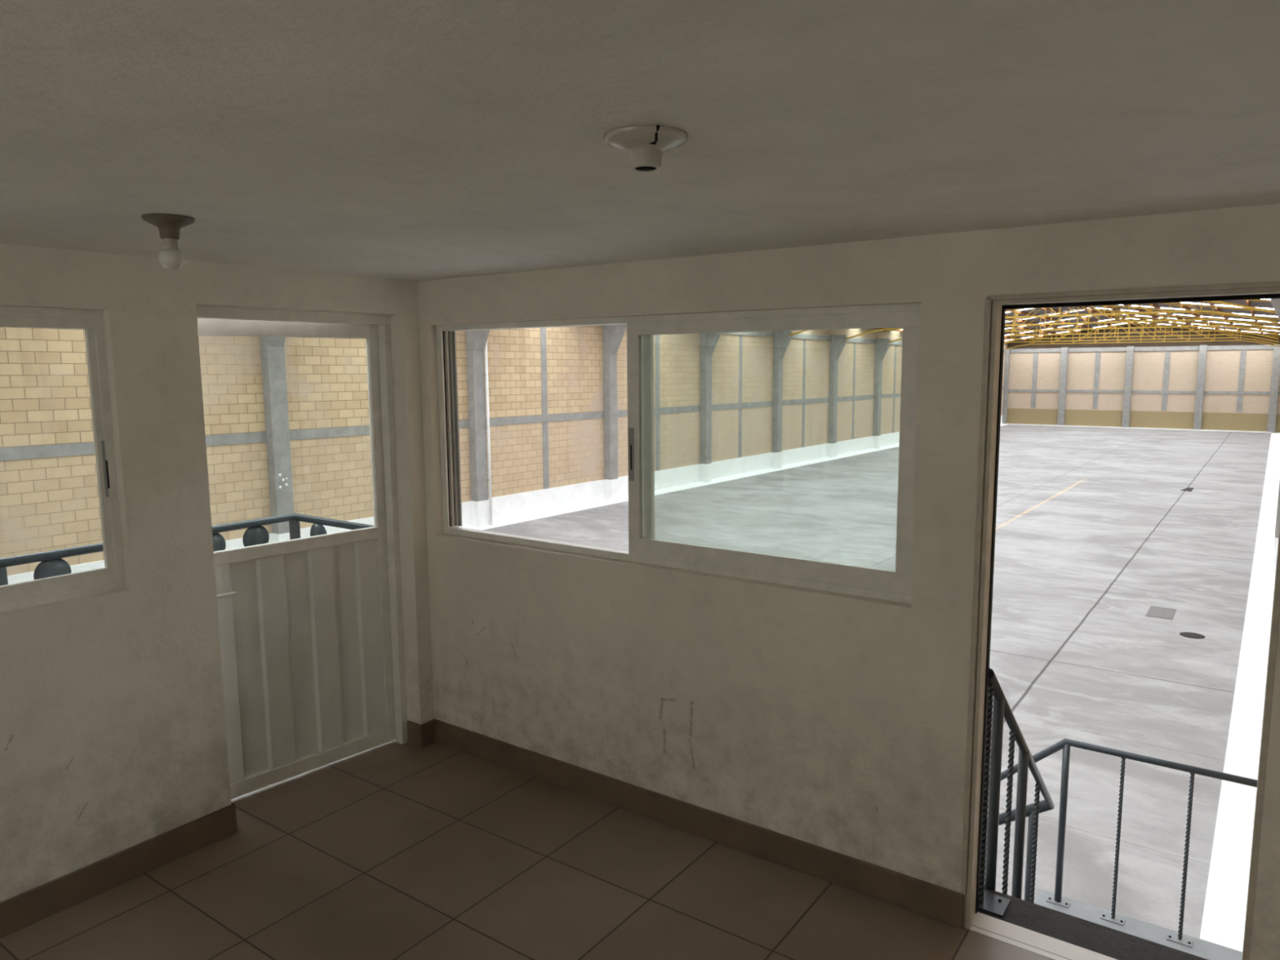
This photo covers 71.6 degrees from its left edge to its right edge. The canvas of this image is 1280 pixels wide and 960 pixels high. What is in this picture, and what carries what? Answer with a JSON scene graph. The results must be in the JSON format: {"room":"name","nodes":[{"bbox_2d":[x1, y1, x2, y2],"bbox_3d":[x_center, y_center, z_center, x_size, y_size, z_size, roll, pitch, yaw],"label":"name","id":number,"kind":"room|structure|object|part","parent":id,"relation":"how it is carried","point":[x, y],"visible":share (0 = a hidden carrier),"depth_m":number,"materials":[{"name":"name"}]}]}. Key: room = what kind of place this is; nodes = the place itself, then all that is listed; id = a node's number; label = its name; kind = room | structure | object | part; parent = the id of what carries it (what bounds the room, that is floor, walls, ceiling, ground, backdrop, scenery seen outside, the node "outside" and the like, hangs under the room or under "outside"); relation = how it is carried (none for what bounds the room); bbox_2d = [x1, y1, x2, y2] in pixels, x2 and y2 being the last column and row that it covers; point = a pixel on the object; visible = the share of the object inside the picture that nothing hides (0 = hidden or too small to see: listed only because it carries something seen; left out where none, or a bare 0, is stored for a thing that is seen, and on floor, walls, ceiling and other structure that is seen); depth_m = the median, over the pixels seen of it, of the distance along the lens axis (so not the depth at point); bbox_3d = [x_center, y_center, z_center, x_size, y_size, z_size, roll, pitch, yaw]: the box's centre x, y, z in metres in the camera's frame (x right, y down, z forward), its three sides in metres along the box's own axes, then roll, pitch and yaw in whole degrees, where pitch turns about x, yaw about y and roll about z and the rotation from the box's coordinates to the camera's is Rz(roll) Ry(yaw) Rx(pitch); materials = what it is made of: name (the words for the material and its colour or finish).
{"room":"warehouse office","nodes":[
{"label":"warehouse office","id":0,"kind":"room"},
{"bbox_2d":[0,243,434,902],"bbox_3d":[-2.516,0.449,2.339,0.150,2.243,4.900,5,9,35],"label":"wall","id":1,"kind":"structure","parent":0,"point":[113,738],"depth_m":3.21,"materials":[{"name":"paint"}]},
{"bbox_2d":[0,306,125,613],"bbox_3d":[-2.306,-0.023,2.581,0.066,0.990,1.438,5,9,35],"label":"window","id":2,"kind":"structure","parent":1,"relation":"in","point":[30,593],"depth_m":3.08,"materials":[{"name":"white paint"}]},
{"bbox_3d":[-1.881,-0.040,3.128,0.003,0.200,0.022,5,9,35],"label":"latch plate","id":3,"kind":"part","parent":2,"relation":"part of","materials":[{"name":"metal"}]},
{"bbox_2d":[0,801,237,937],"bbox_3d":[-2.787,1.562,2.038,0.112,0.118,3.857,5,9,35],"label":"baseboard","id":4,"kind":"structure","parent":1,"relation":"attached to","point":[18,912],"depth_m":3.18,"materials":[{"name":"tile"}]},
{"bbox_2d":[195,305,408,799],"bbox_3d":[-1.514,0.297,3.931,0.183,2.120,0.976,5,9,35],"label":"door","id":5,"kind":"structure","parent":1,"relation":"in","point":[311,628],"depth_m":4.05,"materials":[{"name":"white paint"}]},
{"bbox_3d":[-1.730,0.479,3.656,0.016,0.017,0.126,6,10,41],"label":"lever","id":6,"kind":"part","parent":5,"relation":"part of","materials":[{"name":"white paint"}]},
{"bbox_3d":[-1.527,0.793,4.017,0.022,0.958,0.810,6,10,41],"label":"ribbed panel","id":7,"kind":"part","parent":5,"relation":"part of","materials":[{"name":"white paint"}]},
{"bbox_2d":[0,324,1008,584],"bbox_3d":[6.681,-3.822,38.714,0.620,7.177,75.250,5,9,35],"label":"wall","id":8,"kind":"structure","parent":0,"point":[546,410],"depth_m":24.06,"materials":[{"name":"beige brick"}]},
{"bbox_2d":[0,739,1054,959],"bbox_3d":[-1.118,1.739,1.502,3.890,0.120,4.900,5,9,35],"label":"floor","id":9,"kind":"structure","parent":0,"point":[393,850],"depth_m":3.14,"materials":[{"name":"tile"}]},
{"bbox_3d":[-3.316,1.641,2.507,1.180,0.128,6.180,5,9,35],"label":"trim","id":10,"kind":"structure","parent":9,"relation":"attached to","visible":0},
{"bbox_2d":[0,513,374,586],"bbox_3d":[-3.291,1.066,2.424,1.122,1.033,6.044,5,9,35],"label":"balcony railing","id":11,"kind":"object","parent":10,"relation":"on","point":[51,564],"visible":0.33,"depth_m":4.73,"materials":[{"name":"grey metal"}]},
{"bbox_3d":[-2.829,0.878,3.982,0.044,0.997,0.044,5,9,35],"label":"post","id":12,"kind":"part","parent":11,"relation":"part of","materials":[{"name":"grey metal"}]},
{"bbox_3d":[-1.982,0.720,5.155,0.044,0.997,0.044,5,9,35],"label":"post","id":13,"kind":"part","parent":11,"relation":"part of","materials":[{"name":"grey metal"}]},
{"bbox_2d":[0,0,1279,281],"bbox_3d":[-1.026,-0.627,1.210,3.730,0.160,5.050,5,9,35],"label":"ceiling","id":14,"kind":"structure","parent":0,"point":[416,140],"depth_m":1.44,"materials":[{"name":"paint"}]},
{"bbox_2d":[141,213,195,270],"bbox_3d":[-1.239,-0.622,2.338,0.126,0.136,0.126,5,9,35],"label":"ceiling lamp","id":15,"kind":"object","parent":14,"relation":"attached to","point":[169,225],"visible":1,"depth_m":2.32,"materials":[{"name":"white ceramic"}]},
{"bbox_3d":[-1.238,-0.580,2.344,0.062,0.051,0.062,5,9,35],"label":"bulb","id":16,"kind":"part","parent":15,"relation":"part of","materials":[{"name":"white glass"}]},
{"bbox_2d":[603,124,687,172],"bbox_3d":[0.010,-0.569,1.538,0.146,0.055,0.146,5,9,35],"label":"holder","id":17,"kind":"object","parent":14,"relation":"attached to","point":[645,144],"visible":1,"depth_m":1.51,"materials":[{"name":"white ceramic"}]},
{"bbox_2d":[417,203,1279,959],"bbox_3d":[0.409,0.298,3.338,3.730,2.243,0.150,5,9,35],"label":"wall","id":18,"kind":"structure","parent":0,"point":[835,722],"depth_m":3.17,"materials":[{"name":"paint"}]},
{"bbox_2d":[435,302,920,604],"bbox_3d":[0.002,-0.158,3.580,2.296,0.988,0.075,5,9,35],"label":"window","id":19,"kind":"structure","parent":18,"relation":"in","point":[895,585],"depth_m":3.39,"materials":[{"name":"white paint"}]},
{"bbox_3d":[-0.035,-0.103,3.572,0.026,0.215,0.003,5,9,35],"label":"latch plate","id":20,"kind":"part","parent":19,"relation":"part of","materials":[{"name":"metal"}]},
{"bbox_3d":[0.466,-0.120,3.261,1.123,0.944,0.022,5,9,35],"label":"sash","id":21,"kind":"part","parent":19,"relation":"part of","materials":[{"name":"white paint"}]},
{"bbox_3d":[0.431,-0.118,3.249,1.166,0.964,0.022,5,9,35],"label":"sash","id":22,"kind":"part","parent":19,"relation":"part of","materials":[{"name":"white paint"}]},
{"bbox_2d":[406,719,964,928],"bbox_3d":[-0.042,1.332,3.651,2.658,0.118,0.097,5,9,35],"label":"baseboard","id":23,"kind":"structure","parent":18,"relation":"attached to","point":[929,900],"depth_m":3.46,"materials":[{"name":"tile"}]},
{"bbox_2d":[962,911,1117,959],"bbox_3d":[1.407,1.557,2.763,0.772,0.120,0.112,5,9,35],"label":"trim","id":24,"kind":"structure","parent":18,"relation":"attached to","point":[1047,946],"depth_m":2.86,"materials":[{"name":"tile"}]},
{"bbox_2d":[960,281,1279,959],"bbox_3d":[1.402,0.481,2.626,0.780,2.049,0.131,5,9,35],"label":"door frame","id":25,"kind":"structure","parent":18,"relation":"in","point":[996,306],"depth_m":2.72,"materials":[{"name":"beige paint"}]},
{"bbox_2d":[482,424,1271,938],"bbox_3d":[13.884,0.097,34.161,18.140,0.879,75.450,5,9,35],"label":"floor","id":26,"kind":"structure","parent":0,"point":[1096,528],"depth_m":17.14,"materials":[{"name":"concrete"}]},
{"bbox_2d":[259,336,293,542],"bbox_3d":[-7.527,-1.018,18.698,0.660,5.850,0.412,5,9,35],"label":"concrete column","id":27,"kind":"structure","parent":26,"relation":"on","point":[272,348],"depth_m":18.71,"materials":[{"name":"grey concrete"}]},
{"bbox_2d":[465,329,489,527],"bbox_3d":[-4.149,-1.597,23.377,0.660,5.850,0.412,5,9,35],"label":"concrete column","id":28,"kind":"structure","parent":26,"relation":"on","point":[476,340],"depth_m":23.40,"materials":[{"name":"grey concrete"}]},
{"bbox_2d":[484,340,492,525],"bbox_3d":[-4.041,-1.437,23.594,0.083,5.470,0.120,5,9,35],"label":"drain pipe","id":29,"kind":"object","parent":28,"relation":"attached to","point":[489,479],"visible":0.84,"depth_m":23.59,"materials":[{"name":"white plastic"}]},
{"bbox_2d":[602,324,626,501],"bbox_3d":[-0.771,-2.177,28.056,0.660,5.850,0.412,5,9,35],"label":"concrete column","id":30,"kind":"structure","parent":26,"relation":"on","point":[612,335],"depth_m":28.04,"materials":[{"name":"grey concrete"}]},
{"bbox_2d":[700,333,720,482],"bbox_3d":[2.607,-2.756,32.735,0.660,5.850,0.412,5,9,35],"label":"concrete column","id":31,"kind":"structure","parent":26,"relation":"on","point":[708,341],"depth_m":32.72,"materials":[{"name":"grey concrete"}]},
{"bbox_2d":[1200,301,1275,313],"bbox_3d":[9.524,-5.695,27.338,17.148,1.767,0.196,5,9,35],"label":"roof truss","id":32,"kind":"object","parent":31,"relation":"attached to","point":[1218,302],"visible":0.09,"depth_m":22.99,"materials":[{"name":"yellow metal"}]},
{"bbox_2d":[772,330,791,468],"bbox_3d":[5.985,-3.336,37.415,0.660,5.850,0.412,5,9,35],"label":"concrete column","id":33,"kind":"structure","parent":26,"relation":"on","point":[782,340],"depth_m":37.36,"materials":[{"name":"grey concrete"}]},
{"bbox_2d":[788,299,1278,335],"bbox_3d":[12.902,-6.274,32.017,17.148,1.767,0.196,5,9,35],"label":"roof truss","id":34,"kind":"object","parent":33,"relation":"attached to","point":[1264,300],"visible":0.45,"depth_m":29.32,"materials":[{"name":"yellow metal"}]},
{"bbox_2d":[828,334,846,457],"bbox_3d":[9.364,-3.915,42.094,0.660,5.850,0.412,5,9,35],"label":"concrete column","id":35,"kind":"structure","parent":26,"relation":"on","point":[837,342],"depth_m":42.02,"materials":[{"name":"grey concrete"}]},
{"bbox_2d":[844,302,1279,339],"bbox_3d":[16.280,-6.854,36.697,17.148,1.767,0.196,5,9,35],"label":"roof truss","id":36,"kind":"object","parent":35,"relation":"attached to","point":[1170,304],"visible":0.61,"depth_m":34.24,"materials":[{"name":"yellow metal"}]},
{"bbox_2d":[873,338,890,448],"bbox_3d":[12.742,-4.495,46.773,0.660,5.850,0.412,5,9,35],"label":"concrete column","id":37,"kind":"structure","parent":26,"relation":"on","point":[882,346],"depth_m":46.70,"materials":[{"name":"grey concrete"}]},
{"bbox_2d":[882,305,1279,342],"bbox_3d":[19.658,-7.434,41.376,17.148,1.767,0.196,5,9,35],"label":"roof truss","id":38,"kind":"object","parent":37,"relation":"attached to","point":[1112,306],"visible":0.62,"depth_m":39.51,"materials":[{"name":"yellow metal"}]},
{"bbox_2d":[1002,348,1009,423],"bbox_3d":[28.381,-7.220,68.776,0.260,5.850,0.400,5,9,35],"label":"concrete column","id":39,"kind":"structure","parent":26,"relation":"on","point":[1007,351],"depth_m":68.63,"materials":[{"name":"grey concrete"}]},
{"bbox_2d":[1057,346,1068,425],"bbox_3d":[31.786,-6.989,66.656,0.440,5.900,0.300,5,9,35],"label":"concrete column","id":40,"kind":"structure","parent":26,"relation":"on","point":[1064,360],"depth_m":66.53,"materials":[{"name":"grey concrete"}]},
{"bbox_2d":[977,888,1242,959],"bbox_3d":[1.353,2.495,4.295,2.902,2.366,2.088,5,9,35],"label":"landing","id":41,"kind":"structure","parent":26,"relation":"on","point":[1081,925],"depth_m":2.99,"materials":[{"name":"grey concrete"}]},
{"bbox_2d":[978,668,1054,917],"bbox_3d":[0.840,1.846,4.085,1.840,2.724,1.282,5,9,35],"label":"stair railing","id":42,"kind":"object","parent":41,"relation":"on","point":[997,905],"visible":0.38,"depth_m":3.27,"materials":[{"name":"grey metal"}]},
{"bbox_3d":[1.244,1.185,3.121,0.036,0.886,0.037,5,9,35],"label":"post","id":43,"kind":"part","parent":42,"relation":"part of","materials":[{"name":"grey metal"}]},
{"bbox_3d":[1.214,1.460,3.056,0.095,0.007,0.110,5,9,35],"label":"plate","id":44,"kind":"part","parent":42,"relation":"part of","materials":[{"name":"grey metal"}]},
{"bbox_3d":[1.506,1.486,3.525,0.036,0.878,0.037,5,9,35],"label":"post","id":45,"kind":"part","parent":42,"relation":"part of","materials":[{"name":"grey metal"}]},
{"bbox_3d":[0.803,1.566,4.054,1.779,2.161,1.250,5,9,35],"label":"handrail","id":46,"kind":"part","parent":42,"relation":"part of","materials":[{"name":"grey metal"}]},
{"bbox_3d":[1.811,1.941,4.130,0.036,0.860,0.037,5,9,35],"label":"post","id":47,"kind":"part","parent":42,"relation":"part of","materials":[{"name":"grey metal"}]},
{"bbox_2d":[988,737,1257,947],"bbox_3d":[1.950,2.291,5.023,2.762,1.914,0.055,5,9,35],"label":"landing railing","id":48,"kind":"object","parent":41,"relation":"on","point":[1065,744],"visible":0.49,"depth_m":4.59,"materials":[{"name":"grey metal"}]},
{"bbox_3d":[2.262,2.282,4.796,0.110,0.006,0.055,5,9,35],"label":"plate","id":49,"kind":"part","parent":48,"relation":"part of","materials":[{"name":"grey metal"}]},
{"bbox_3d":[2.260,1.838,4.746,0.034,0.900,0.035,5,9,35],"label":"post","id":50,"kind":"part","parent":48,"relation":"part of","materials":[{"name":"grey metal"}]},
{"bbox_3d":[2.476,2.300,4.644,0.110,0.006,0.055,5,9,35],"label":"plate","id":51,"kind":"part","parent":48,"relation":"part of","materials":[{"name":"grey metal"}]},
{"bbox_3d":[1.953,2.120,5.006,2.762,1.571,0.035,5,9,35],"label":"handrail","id":52,"kind":"part","parent":48,"relation":"part of","materials":[{"name":"grey metal"}]},
{"bbox_3d":[2.720,2.321,4.470,0.110,0.006,0.055,5,9,35],"label":"plate","id":53,"kind":"part","parent":48,"relation":"part of","materials":[{"name":"grey metal"}]},
{"bbox_2d":[1121,346,1133,427],"bbox_3d":[35.306,-6.689,64.152,0.440,5.900,0.300,5,9,35],"label":"concrete column","id":54,"kind":"structure","parent":26,"relation":"on","point":[1130,349],"depth_m":64.02,"materials":[{"name":"grey concrete"}]},
{"bbox_2d":[1145,605,1176,619],"bbox_3d":[9.043,2.299,15.385,0.390,0.015,0.780,5,9,35],"label":"drain cover","id":55,"kind":"object","parent":26,"relation":"on","point":[1153,611],"visible":1,"depth_m":15.36,"materials":[{"name":"metal"}]},
{"bbox_2d":[1180,487,1193,491],"bbox_3d":[19.306,0.331,31.297,0.340,0.019,1.200,5,9,35],"label":"drain cover","id":56,"kind":"object","parent":26,"relation":"on","point":[1188,489],"visible":1,"depth_m":31.26,"materials":[{"name":"grey metal"}]},
{"bbox_2d":[1179,631,1204,639],"bbox_3d":[8.752,2.463,14.053,0.346,0.011,0.340,5,9,35],"label":"round cover","id":57,"kind":"object","parent":26,"relation":"on","point":[1188,634],"visible":1,"depth_m":14.03,"materials":[{"name":"grey metal"}]},
{"bbox_2d":[1193,345,1207,429],"bbox_3d":[38.915,-6.381,61.584,0.440,5.900,0.300,5,9,35],"label":"concrete column","id":58,"kind":"structure","parent":26,"relation":"on","point":[1202,348],"depth_m":61.46,"materials":[{"name":"grey concrete"}]},
{"bbox_2d":[1266,343,1279,432],"bbox_3d":[42.337,-6.090,59.150,0.440,5.900,0.300,5,9,35],"label":"concrete column","id":59,"kind":"structure","parent":26,"relation":"on","point":[1276,361],"depth_m":59.05,"materials":[{"name":"grey concrete"}]},
{"bbox_2d":[869,298,1279,342],"bbox_3d":[13.775,-6.890,33.171,18.340,1.970,75.650,5,9,35],"label":"ceiling","id":60,"kind":"structure","parent":0,"point":[1261,304],"depth_m":47.82,"materials":[{"name":"white"}]},
{"bbox_2d":[1004,308,1279,339],"bbox_3d":[23.036,-8.013,46.055,17.148,1.767,0.196,5,9,35],"label":"roof truss","id":61,"kind":"object","parent":60,"relation":"attached to","point":[1100,310],"visible":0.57,"depth_m":44.80,"materials":[{"name":"yellow metal"}]},
{"bbox_2d":[1004,315,1279,342],"bbox_3d":[26.415,-8.593,50.734,17.148,1.767,0.196,5,9,35],"label":"roof truss","id":62,"kind":"object","parent":60,"relation":"attached to","point":[1116,316],"visible":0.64,"depth_m":49.56,"materials":[{"name":"yellow metal"}]},
{"bbox_2d":[1004,319,1279,345],"bbox_3d":[29.793,-9.172,55.414,17.148,1.767,0.196,5,9,35],"label":"roof truss","id":63,"kind":"object","parent":60,"relation":"attached to","point":[1209,327],"visible":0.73,"depth_m":54.56,"materials":[{"name":"yellow metal"}]},
{"bbox_2d":[1004,323,1279,350],"bbox_3d":[33.171,-9.752,60.093,17.148,1.767,0.196,5,9,35],"label":"roof truss","id":64,"kind":"object","parent":60,"relation":"attached to","point":[1237,340],"visible":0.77,"depth_m":59.63,"materials":[{"name":"yellow metal"}]},
{"bbox_2d":[1006,323,1279,432],"bbox_3d":[35.669,-7.487,63.875,18.140,7.552,0.550,5,9,35],"label":"wall","id":65,"kind":"structure","parent":0,"point":[1238,374],"depth_m":63.52,"materials":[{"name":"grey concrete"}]},
{"bbox_2d":[1200,432,1279,951],"bbox_3d":[20.849,-2.615,28.635,0.800,7.177,75.250,5,9,35],"label":"wall","id":66,"kind":"structure","parent":0,"point":[1224,917],"depth_m":9.75,"materials":[{"name":"white paint"}]},
{"bbox_2d":[1271,298,1279,573],"bbox_3d":[13.113,-0.994,18.179,0.660,5.850,0.412,5,9,35],"label":"concrete column","id":67,"kind":"structure","parent":66,"relation":"on","point":[1275,303],"depth_m":18.20,"materials":[{"name":"white concrete"}]}
]}

